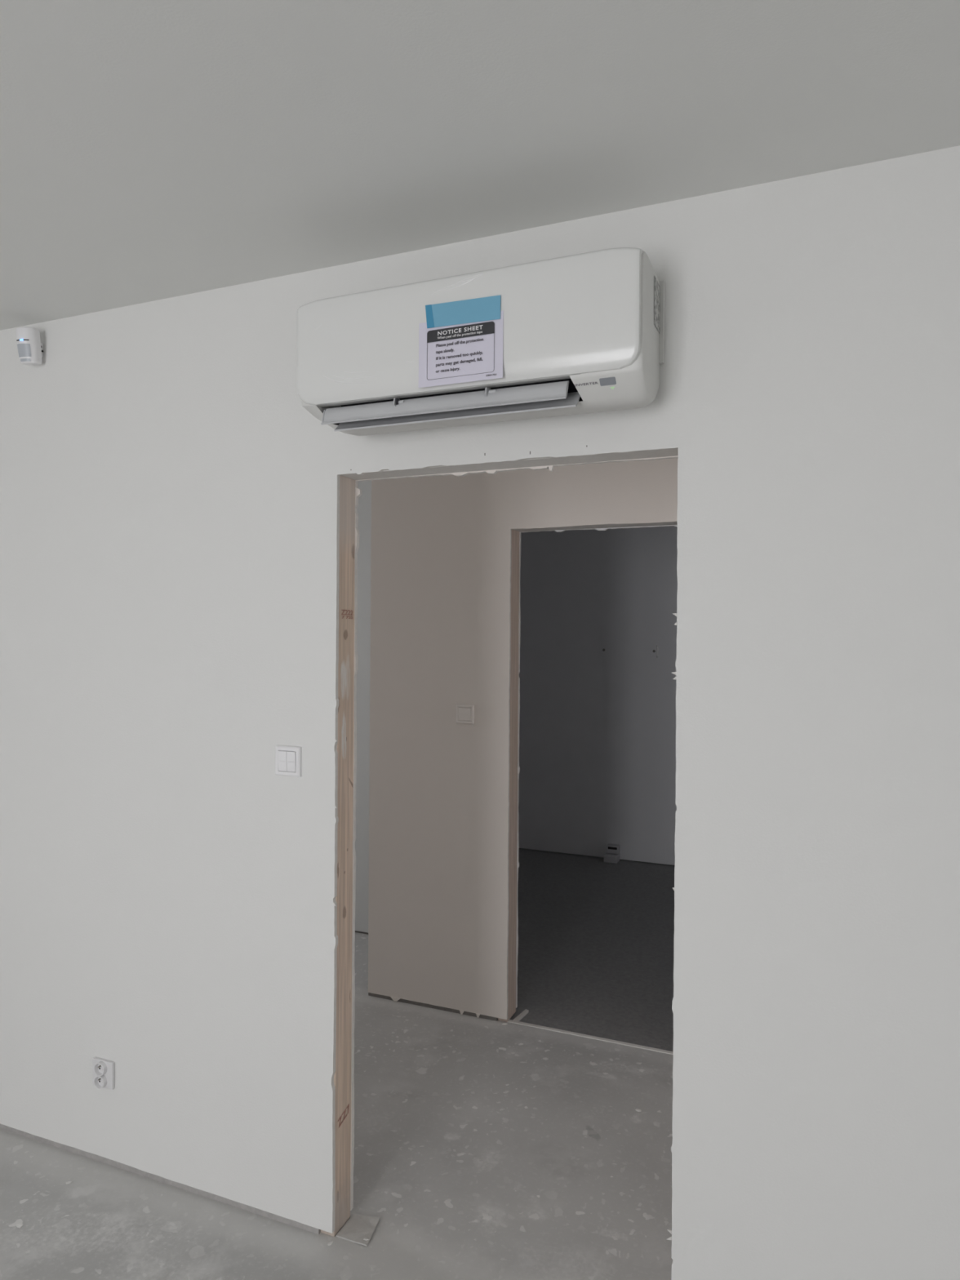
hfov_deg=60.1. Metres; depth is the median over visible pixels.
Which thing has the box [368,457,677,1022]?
wall
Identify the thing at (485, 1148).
floor
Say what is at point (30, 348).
detector
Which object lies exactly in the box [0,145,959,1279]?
wall
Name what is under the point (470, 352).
notice sheet
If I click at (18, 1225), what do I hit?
flake
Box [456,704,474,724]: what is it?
light switch
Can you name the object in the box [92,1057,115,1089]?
power socket
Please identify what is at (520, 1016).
strip
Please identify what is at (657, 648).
wire loop
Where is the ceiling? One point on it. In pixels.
(151, 150)
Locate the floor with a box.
[0,848,675,1279]
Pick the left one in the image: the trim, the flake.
the flake
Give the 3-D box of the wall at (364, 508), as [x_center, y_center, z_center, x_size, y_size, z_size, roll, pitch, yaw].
[-1.383,0.280,4.857,2.519,2.588,0.100,1,0,23]
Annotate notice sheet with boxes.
[417,310,503,387]
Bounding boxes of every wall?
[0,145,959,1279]
[355,480,371,933]
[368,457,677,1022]
[518,525,677,865]
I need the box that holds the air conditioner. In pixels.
[296,247,665,435]
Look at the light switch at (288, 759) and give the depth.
2.25 m
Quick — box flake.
[16,1222,22,1227]
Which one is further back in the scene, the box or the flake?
the box
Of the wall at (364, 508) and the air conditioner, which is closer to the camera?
the air conditioner
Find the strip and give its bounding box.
[512,1008,528,1021]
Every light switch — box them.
[275,745,302,777]
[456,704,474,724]
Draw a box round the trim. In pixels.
[507,1019,673,1054]
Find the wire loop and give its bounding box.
[656,644,658,657]
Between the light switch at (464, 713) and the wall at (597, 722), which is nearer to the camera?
the light switch at (464, 713)
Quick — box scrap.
[336,1213,379,1246]
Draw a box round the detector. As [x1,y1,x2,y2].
[15,327,43,364]
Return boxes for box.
[604,843,619,863]
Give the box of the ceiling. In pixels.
[0,0,959,330]
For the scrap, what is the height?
0.008 m

